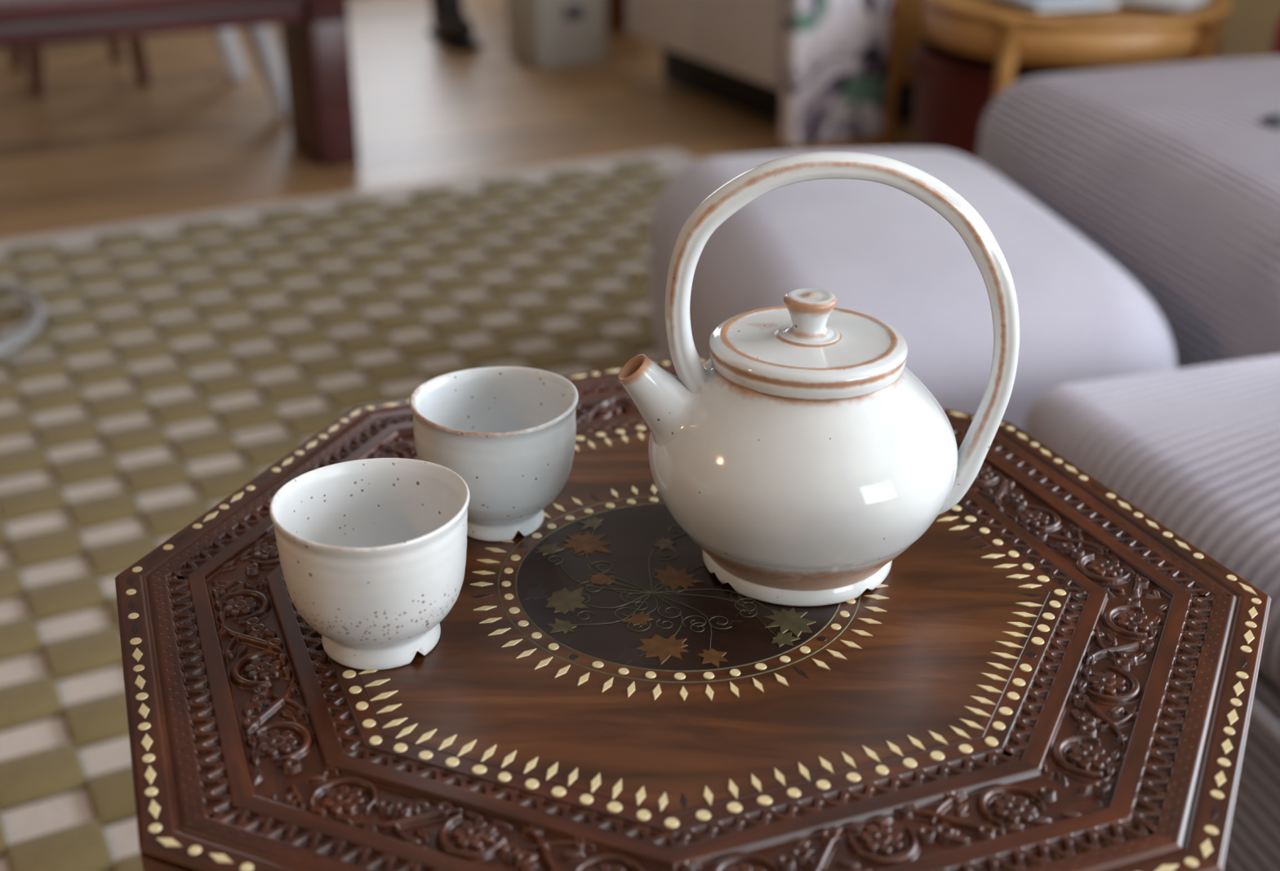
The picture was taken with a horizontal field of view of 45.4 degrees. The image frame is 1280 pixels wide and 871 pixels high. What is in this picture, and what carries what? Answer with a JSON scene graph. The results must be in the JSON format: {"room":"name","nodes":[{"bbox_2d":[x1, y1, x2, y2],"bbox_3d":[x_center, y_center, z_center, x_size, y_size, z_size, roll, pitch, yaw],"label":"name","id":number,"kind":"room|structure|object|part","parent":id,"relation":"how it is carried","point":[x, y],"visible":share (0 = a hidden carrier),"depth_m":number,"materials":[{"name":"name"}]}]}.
{"room":"living room","nodes":[
{"label":"living room","id":0,"kind":"room"},
{"bbox_2d":[0,0,915,239],"bbox_3d":[-0.836,0.216,1.476,5.503,0.050,8.063,-13,28,-25],"label":"floor","id":1,"kind":"structure","parent":0,"point":[101,148],"depth_m":3.31,"materials":[{"name":"brown wood"}]},
{"bbox_2d":[8,35,151,95],"bbox_3d":[-1.361,-1.273,3.531,0.272,0.882,0.391,-13,28,-25],"label":"dining chair","id":2,"kind":"object","parent":1,"relation":"on","point":[34,55],"visible":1,"depth_m":3.59,"materials":[{"name":"brown wood"}]},
{"bbox_3d":[-1.511,-1.103,3.682,0.081,0.444,0.042,11,27,21],"label":"leg","id":3,"kind":"part","parent":2,"relation":"part of","materials":[{"name":"brown wood"}]},
{"bbox_3d":[-1.375,-0.993,3.451,0.043,0.444,0.081,5,26,9],"label":"leg","id":4,"kind":"part","parent":2,"relation":"part of","materials":[{"name":"brown wood"}]},
{"bbox_3d":[-1.331,-1.143,3.768,0.043,0.444,0.081,5,26,9],"label":"leg","id":5,"kind":"part","parent":2,"relation":"part of","materials":[{"name":"brown wood"}]},
{"bbox_3d":[-1.196,-1.034,3.538,0.081,0.444,0.042,11,27,21],"label":"leg","id":6,"kind":"part","parent":2,"relation":"part of","materials":[{"name":"brown wood"}]},
{"bbox_2d":[0,0,359,168],"bbox_3d":[-1.306,-0.850,2.625,1.620,0.890,0.400,-13,28,-25],"label":"dining table","id":7,"kind":"object","parent":1,"relation":"on","point":[315,34],"visible":1,"depth_m":2.84,"materials":[{"name":"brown wood"}]},
{"bbox_3d":[-1.306,-0.764,2.666,1.620,0.060,0.400,-13,28,-25],"label":"seat","id":8,"kind":"part","parent":7,"relation":"part of","materials":[{"name":"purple wood"}]},
{"bbox_3d":[-0.631,-0.697,3.007,0.075,0.290,0.220,-13,28,-25],"label":"leg","id":9,"kind":"part","parent":7,"relation":"part of","materials":[{"name":"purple wood"}]},
{"bbox_3d":[-0.602,-1.067,2.773,0.075,0.620,0.100,-13,28,-25],"label":"post","id":10,"kind":"part","parent":7,"relation":"part of","materials":[{"name":"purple wood"}]},
{"bbox_2d":[213,25,288,115],"bbox_3d":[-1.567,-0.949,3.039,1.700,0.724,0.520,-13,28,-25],"label":"chair","id":11,"kind":"object","parent":1,"relation":"on","point":[261,38],"visible":0.7,"depth_m":3.32,"materials":[{"name":"white paint"}]},
{"bbox_3d":[-1.031,-1.150,3.490,0.063,0.704,0.235,19,31,34],"label":"leg","id":12,"kind":"part","parent":11,"relation":"part of","materials":[{"name":"white paint"}]},
{"bbox_3d":[-0.864,-1.014,3.206,0.234,0.704,0.064,-2,25,-5],"label":"leg","id":13,"kind":"part","parent":11,"relation":"part of","materials":[{"name":"white paint"}]},
{"bbox_2d":[0,148,698,870],"bbox_3d":[-0.276,0.141,1.496,2.232,0.069,2.738,-13,28,-25],"label":"rug","id":14,"kind":"object","parent":1,"relation":"on","point":[171,362],"depth_m":2.07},
{"bbox_3d":[-0.992,-0.160,2.103,0.324,0.050,0.380,-13,28,-25],"label":"cable coil","id":15,"kind":"part","parent":14,"relation":"part of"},
{"bbox_2d":[115,357,1271,870],"bbox_3d":[0.015,0.259,0.782,0.484,0.430,0.485,-10,27,-20],"label":"side table","id":16,"kind":"object","parent":14,"relation":"on","point":[1051,676],"visible":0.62,"depth_m":0.61,"materials":[{"name":"brown wood"}]},
{"bbox_2d":[126,575,133,586],"bbox_3d":[-0.229,0.065,0.689,0.003,0.001,0.012,-10,27,-20],"label":"socket","id":17,"kind":"object","parent":16,"relation":"attached to","point":[130,579],"depth_m":0.69,"materials":[{"name":"brown wood"}]},
{"bbox_2d":[128,599,134,609],"bbox_3d":[-0.223,0.074,0.671,0.003,0.001,0.010,-8,27,-17],"label":"socket","id":18,"kind":"object","parent":16,"relation":"attached to","point":[131,602],"depth_m":0.67,"materials":[{"name":"brown wood"}]},
{"bbox_2d":[131,622,137,635],"bbox_3d":[-0.216,0.082,0.653,0.003,0.001,0.012,-9,27,-19],"label":"socket","id":19,"kind":"object","parent":16,"relation":"attached to","point":[134,628],"depth_m":0.65,"materials":[{"name":"brown wood"}]},
{"bbox_2d":[144,552,159,564],"bbox_3d":[-0.225,0.057,0.707,0.003,0.001,0.011,9,27,18],"label":"inlay recess","id":20,"kind":"object","parent":16,"relation":"attached to","point":[153,557],"depth_m":0.71,"materials":[{"name":"brown wood"}]},
{"bbox_2d":[175,532,189,542],"bbox_3d":[-0.217,0.048,0.726,0.003,0.001,0.010,4,26,7],"label":"inlay recess","id":21,"kind":"object","parent":16,"relation":"attached to","point":[180,536],"depth_m":0.73,"materials":[{"name":"brown wood"}]},
{"bbox_3d":[-0.161,0.097,0.626,0.095,0.003,0.194,-9,27,-18],"label":"carved border panel","id":22,"kind":"part","parent":16,"relation":"part of","materials":[{"name":"brown wood"}]},
{"bbox_2d":[257,475,268,483],"bbox_3d":[-0.192,0.022,0.780,0.003,0.001,0.010,10,27,20],"label":"inlay recess","id":23,"kind":"object","parent":16,"relation":"attached to","point":[261,478],"depth_m":0.78,"materials":[{"name":"brown wood"}]},
{"bbox_3d":[-0.158,0.032,0.763,0.090,0.003,0.202,10,27,20],"label":"carved border panel","id":24,"kind":"part","parent":16,"relation":"part of","materials":[{"name":"brown wood"}]},
{"bbox_2d":[269,457,469,670],"bbox_3d":[-0.109,0.056,0.632,0.080,0.067,0.079,-5,26,-11],"label":"tea cup","id":25,"kind":"object","parent":16,"relation":"on","point":[372,552],"visible":1,"depth_m":0.62,"materials":[{"name":"ceramic"}]},
{"bbox_3d":[-0.063,0.142,0.531,0.200,0.003,0.092,11,27,21],"label":"carved border panel","id":26,"kind":"part","parent":16,"relation":"part of","materials":[{"name":"brown wood"}]},
{"bbox_2d":[470,594,492,598],"bbox_3d":[-0.070,0.071,0.678,0.011,0.001,0.003,-5,26,-11],"label":"inlay recess","id":27,"kind":"object","parent":16,"relation":"attached to","point":[481,596],"depth_m":0.68,"materials":[{"name":"brown wood"}]},
{"bbox_2d":[409,366,578,541],"bbox_3d":[-0.068,0.011,0.727,0.078,0.066,0.078,-4,26,-8],"label":"tea cup","id":28,"kind":"object","parent":16,"relation":"on","point":[509,433],"visible":0.88,"depth_m":0.71,"materials":[{"name":"white ceramic"}]},
{"bbox_3d":[-0.048,-0.013,0.859,0.208,0.003,0.093,-10,27,-20],"label":"carved border panel","id":29,"kind":"part","parent":16,"relation":"part of","materials":[{"name":"brown wood"}]},
{"bbox_2d":[520,543,528,548],"bbox_3d":[-0.054,0.052,0.719,0.004,0.001,0.005,-1,25,-2],"label":"socket","id":30,"kind":"object","parent":16,"relation":"attached to","point":[523,546],"depth_m":0.72,"materials":[{"name":"brown wood"}]},
{"bbox_2d":[520,582,551,599],"bbox_3d":[-0.046,0.070,0.680,0.015,0.001,0.013,-16,30,-30],"label":"leaf inlay recess","id":31,"kind":"object","parent":16,"relation":"attached to","point":[529,591],"depth_m":0.68,"materials":[{"name":"black wood"}]},
{"bbox_2d":[568,653,578,659],"bbox_3d":[-0.028,0.092,0.634,0.004,0.001,0.005,1,25,2],"label":"socket","id":32,"kind":"object","parent":16,"relation":"attached to","point":[573,656],"depth_m":0.63,"materials":[{"name":"brown wood"}]},
{"bbox_2d":[590,492,599,501],"bbox_3d":[-0.023,0.031,0.764,0.003,0.001,0.011,-12,28,-24],"label":"socket","id":33,"kind":"object","parent":16,"relation":"attached to","point":[593,496],"depth_m":0.76,"materials":[{"name":"brown wood"}]},
{"bbox_2d":[616,645,645,663],"bbox_3d":[-0.004,0.091,0.636,0.014,0.001,0.013,-16,30,-30],"label":"leaf inlay recess","id":34,"kind":"object","parent":16,"relation":"attached to","point":[624,654],"depth_m":0.64,"materials":[{"name":"black wood"}]},
{"bbox_2d":[680,792,688,808],"bbox_3d":[0.016,0.132,0.551,0.003,0.001,0.010,-1,25,-3],"label":"inlay recess","id":35,"kind":"object","parent":16,"relation":"attached to","point":[683,800],"depth_m":0.55,"materials":[{"name":"brown wood"}]},
{"bbox_2d":[709,608,741,625],"bbox_3d":[0.038,0.079,0.662,0.013,0.001,0.013,-10,27,-20],"label":"leaf inlay recess","id":36,"kind":"object","parent":16,"relation":"attached to","point":[717,616],"depth_m":0.66,"materials":[{"name":"black wood"}]},
{"bbox_2d":[794,666,808,679],"bbox_3d":[0.066,0.097,0.625,0.003,0.001,0.011,-15,29,-29],"label":"inlay recess","id":37,"kind":"object","parent":16,"relation":"attached to","point":[800,673],"depth_m":0.62,"materials":[{"name":"brown wood"}]},
{"bbox_2d":[617,151,1019,606],"bbox_3d":[0.073,-0.030,0.668,0.136,0.191,0.138,22,33,38],"label":"teapot","id":38,"kind":"object","parent":16,"relation":"on","point":[802,458],"visible":1,"depth_m":0.64,"materials":[{"name":"ceramic"}]},
{"bbox_3d":[0.016,-0.014,0.668,0.043,0.048,0.042,15,29,28],"label":"spout","id":39,"kind":"part","parent":38,"relation":"part of","materials":[{"name":"ceramic"}]},
{"bbox_3d":[0.073,-0.038,0.664,0.086,0.014,0.086,0,25,0],"label":"lid","id":40,"kind":"part","parent":38,"relation":"part of","materials":[{"name":"ceramic"}]},
{"bbox_3d":[0.073,-0.052,0.657,0.023,0.018,0.023,0,25,0],"label":"knob","id":41,"kind":"part","parent":38,"relation":"part of","materials":[{"name":"ceramic"}]},
{"bbox_2d":[817,635,826,641],"bbox_3d":[0.077,0.086,0.647,0.004,0.001,0.004,1,25,1],"label":"socket","id":42,"kind":"object","parent":16,"relation":"attached to","point":[820,638],"depth_m":0.65,"materials":[{"name":"brown wood"}]},
{"bbox_3d":[0.096,-0.009,0.852,0.198,0.003,0.096,13,28,26],"label":"carved border panel","id":43,"kind":"part","parent":16,"relation":"part of","materials":[{"name":"brown wood"}]},
{"bbox_3d":[0.088,0.144,0.529,0.200,0.003,0.095,-9,27,-19],"label":"carved border panel","id":44,"kind":"part","parent":16,"relation":"part of","materials":[{"name":"brown wood"}]},
{"bbox_2d":[961,536,979,538],"bbox_3d":[0.157,0.049,0.727,0.012,0.001,0.003,-6,26,-14],"label":"socket","id":45,"kind":"object","parent":16,"relation":"attached to","point":[962,537],"depth_m":0.73,"materials":[{"name":"brown wood"}]},
{"bbox_2d":[973,545,991,547],"bbox_3d":[0.161,0.052,0.719,0.011,0.001,0.003,-6,26,-13],"label":"socket","id":46,"kind":"object","parent":16,"relation":"attached to","point":[979,546],"depth_m":0.72,"materials":[{"name":"brown wood"}]},
{"bbox_2d":[1026,652,1036,657],"bbox_3d":[0.163,0.091,0.637,0.005,0.001,0.004,0,25,0],"label":"socket","id":47,"kind":"object","parent":16,"relation":"attached to","point":[1028,655],"depth_m":0.64,"materials":[{"name":"brown wood"}]},
{"bbox_2d":[1023,593,1044,596],"bbox_3d":[0.175,0.071,0.680,0.011,0.001,0.003,5,26,9],"label":"inlay recess","id":48,"kind":"object","parent":16,"relation":"attached to","point":[1028,594],"depth_m":0.68,"materials":[{"name":"brown wood"}]},
{"bbox_3d":[0.200,0.040,0.748,0.093,0.003,0.198,-10,27,-20],"label":"carved border panel","id":49,"kind":"part","parent":16,"relation":"part of","materials":[{"name":"brown wood"}]},
{"bbox_3d":[0.197,0.102,0.619,0.095,0.003,0.196,11,28,22],"label":"carved border panel","id":50,"kind":"part","parent":16,"relation":"part of","materials":[{"name":"brown wood"}]},
{"bbox_2d":[1209,804,1217,820],"bbox_3d":[0.205,0.135,0.546,0.003,0.001,0.010,12,28,23],"label":"inlay recess","id":51,"kind":"object","parent":16,"relation":"attached to","point":[1213,808],"depth_m":0.55,"materials":[{"name":"brown wood"}]},
{"bbox_2d":[1208,561,1222,571],"bbox_3d":[0.264,0.060,0.703,0.003,0.001,0.011,-9,27,-19],"label":"inlay recess","id":52,"kind":"object","parent":16,"relation":"attached to","point":[1212,565],"depth_m":0.70,"materials":[{"name":"brown wood"}]},
{"bbox_2d":[1239,656,1247,667],"bbox_3d":[0.249,0.093,0.633,0.003,0.001,0.011,11,27,21],"label":"socket","id":53,"kind":"object","parent":16,"relation":"attached to","point":[1242,660],"depth_m":0.63,"materials":[{"name":"brown wood"}]},
{"bbox_2d":[650,148,1177,431],"bbox_3d":[0.266,-0.119,1.711,0.445,0.310,0.660,-4,26,-8],"label":"ottoman","id":54,"kind":"object","parent":14,"relation":"on","point":[886,255],"visible":0.47,"depth_m":1.48,"materials":[{"name":"grey fabric"}]},
{"bbox_2d":[976,56,1279,368],"bbox_3d":[1.005,-0.237,1.865,1.000,0.397,0.760,-5,26,-11],"label":"sofa","id":55,"kind":"object","parent":14,"relation":"on","point":[1171,171],"visible":0.56,"depth_m":1.68,"materials":[{"name":"grey fabric"}]},
{"bbox_2d":[1024,355,1279,870],"bbox_3d":[0.865,0.189,0.969,0.922,0.393,1.022,-6,26,-13],"label":"sofa","id":56,"kind":"object","parent":14,"relation":"on","point":[1196,450],"visible":0.43,"depth_m":1.10,"materials":[{"name":"grey fabric"}]},
{"bbox_2d":[1024,355,1279,686],"bbox_3d":[0.865,0.095,0.925,0.900,0.185,1.000,-6,26,-13],"label":"seat cushion","id":57,"kind":"object","parent":56,"relation":"on","point":[1196,450],"depth_m":1.13,"materials":[{"name":"grey fabric"}]},
{"bbox_2d":[426,0,482,51],"bbox_3d":[-0.497,-1.152,4.049,0.090,0.220,0.270,-10,27,-21],"label":"boot","id":58,"kind":"object","parent":1,"relation":"on","point":[451,27],"visible":1,"depth_m":4.02,"materials":[{"name":"black leather"}]},
{"bbox_2d":[507,0,607,68],"bbox_3d":[-0.209,-1.072,3.855,0.200,0.244,0.200,-13,28,-25],"label":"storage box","id":59,"kind":"object","parent":1,"relation":"on","point":[543,33],"visible":1,"depth_m":3.80,"materials":[{"name":"grey cardboard"}]},
{"bbox_2d":[506,0,626,28],"bbox_3d":[-0.186,-1.297,4.288,0.300,0.270,0.274,-13,28,-25],"label":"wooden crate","id":60,"kind":"object","parent":1,"relation":"on","point":[615,9],"visible":0.04,"depth_m":4.25,"materials":[{"name":"brown wood"}]},
{"bbox_2d":[626,0,926,124],"bbox_3d":[0.316,-1.097,3.348,0.464,0.727,0.702,-13,28,-25],"label":"sideboard","id":61,"kind":"object","parent":1,"relation":"on","point":[729,51],"visible":0.56,"depth_m":3.30,"materials":[{"name":"white paint"}]},
{"bbox_3d":[0.052,-1.167,3.384,0.018,0.600,0.330,-13,28,-25],"label":"door","id":62,"kind":"part","parent":61,"relation":"part of","materials":[{"name":"white paint"}]},
{"bbox_3d":[0.210,-1.039,3.116,0.018,0.600,0.330,-13,28,-25],"label":"door","id":63,"kind":"part","parent":61,"relation":"part of","materials":[{"name":"white paint"}]},
{"bbox_3d":[0.486,-1.014,3.061,0.440,0.630,0.022,-13,28,-25],"label":"edge trim","id":64,"kind":"part","parent":61,"relation":"part of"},
{"bbox_2d":[779,0,904,151],"bbox_3d":[0.392,-0.955,2.847,0.254,0.900,0.050,-13,28,-25],"label":"screen","id":65,"kind":"object","parent":1,"relation":"on","point":[842,58],"visible":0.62,"depth_m":2.94,"materials":[{"name":"fabric"}]},
{"bbox_3d":[0.387,-0.570,3.027,0.215,0.030,0.030,-13,28,-25],"label":"frame rail","id":66,"kind":"part","parent":65,"relation":"part of","materials":[{"name":"brown wood"}]},
{"bbox_3d":[0.491,-0.978,2.895,0.028,0.900,0.040,-13,28,-25],"label":"frame post","id":67,"kind":"part","parent":65,"relation":"part of","materials":[{"name":"brown wood"}]},
{"bbox_2d":[906,40,1115,162],"bbox_3d":[0.695,-0.608,2.884,0.396,0.237,0.372,0,25,0],"label":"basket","id":68,"kind":"object","parent":1,"relation":"on","point":[953,91],"visible":0.31,"depth_m":2.77,"materials":[{"name":"red wicker"}]},
{"bbox_3d":[0.513,-0.690,2.845,0.033,0.035,0.112,0,25,0],"label":"handle","id":69,"kind":"part","parent":68,"relation":"part of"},
{"bbox_2d":[921,0,1232,99],"bbox_3d":[0.785,-0.644,2.844,0.542,0.342,0.542,0,25,0],"label":"round table","id":70,"kind":"object","parent":1,"relation":"on","point":[1125,35],"visible":0.75,"depth_m":2.58,"materials":[{"name":"brown wood"}]},
{"bbox_3d":[0.623,-0.546,2.645,0.033,0.335,0.033,0,25,0],"label":"leg","id":71,"kind":"part","parent":70,"relation":"part of","materials":[{"name":"brown wood"}]},
{"bbox_2d":[1004,0,1120,11],"bbox_3d":[0.720,-0.775,2.705,0.160,0.012,0.210,-7,26,-15],"label":"magazine","id":72,"kind":"object","parent":70,"relation":"on","point":[1035,5],"visible":1,"depth_m":2.62,"materials":[{"name":"white paper"}]},
{"bbox_2d":[1118,0,1209,9],"bbox_3d":[0.900,-0.779,2.703,0.180,0.019,0.120,19,31,34],"label":"paperback","id":73,"kind":"object","parent":70,"relation":"on","point":[1175,4],"visible":1,"depth_m":2.64,"materials":[{"name":"white paper"}]},
{"bbox_3d":[0.961,-0.550,2.655,0.033,0.335,0.033,0,25,0],"label":"leg","id":74,"kind":"part","parent":70,"relation":"part of","materials":[{"name":"brown wood"}]},
{"bbox_2d":[1270,18,1279,56],"bbox_3d":[1.199,-0.506,2.477,0.312,0.410,0.308,-5,26,-11],"label":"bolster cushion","id":75,"kind":"object","parent":1,"relation":"on","point":[1275,51],"visible":0.1,"depth_m":2.49,"materials":[{"name":"fabric"}]},
{"bbox_2d":[1213,0,1279,60],"bbox_3d":[1.635,-1.506,2.150,0.120,2.500,8.000,-13,28,-25],"label":"wall","id":76,"kind":"structure","parent":0,"point":[1251,25],"depth_m":3.13,"materials":[{"name":"beige paint"}]}
]}

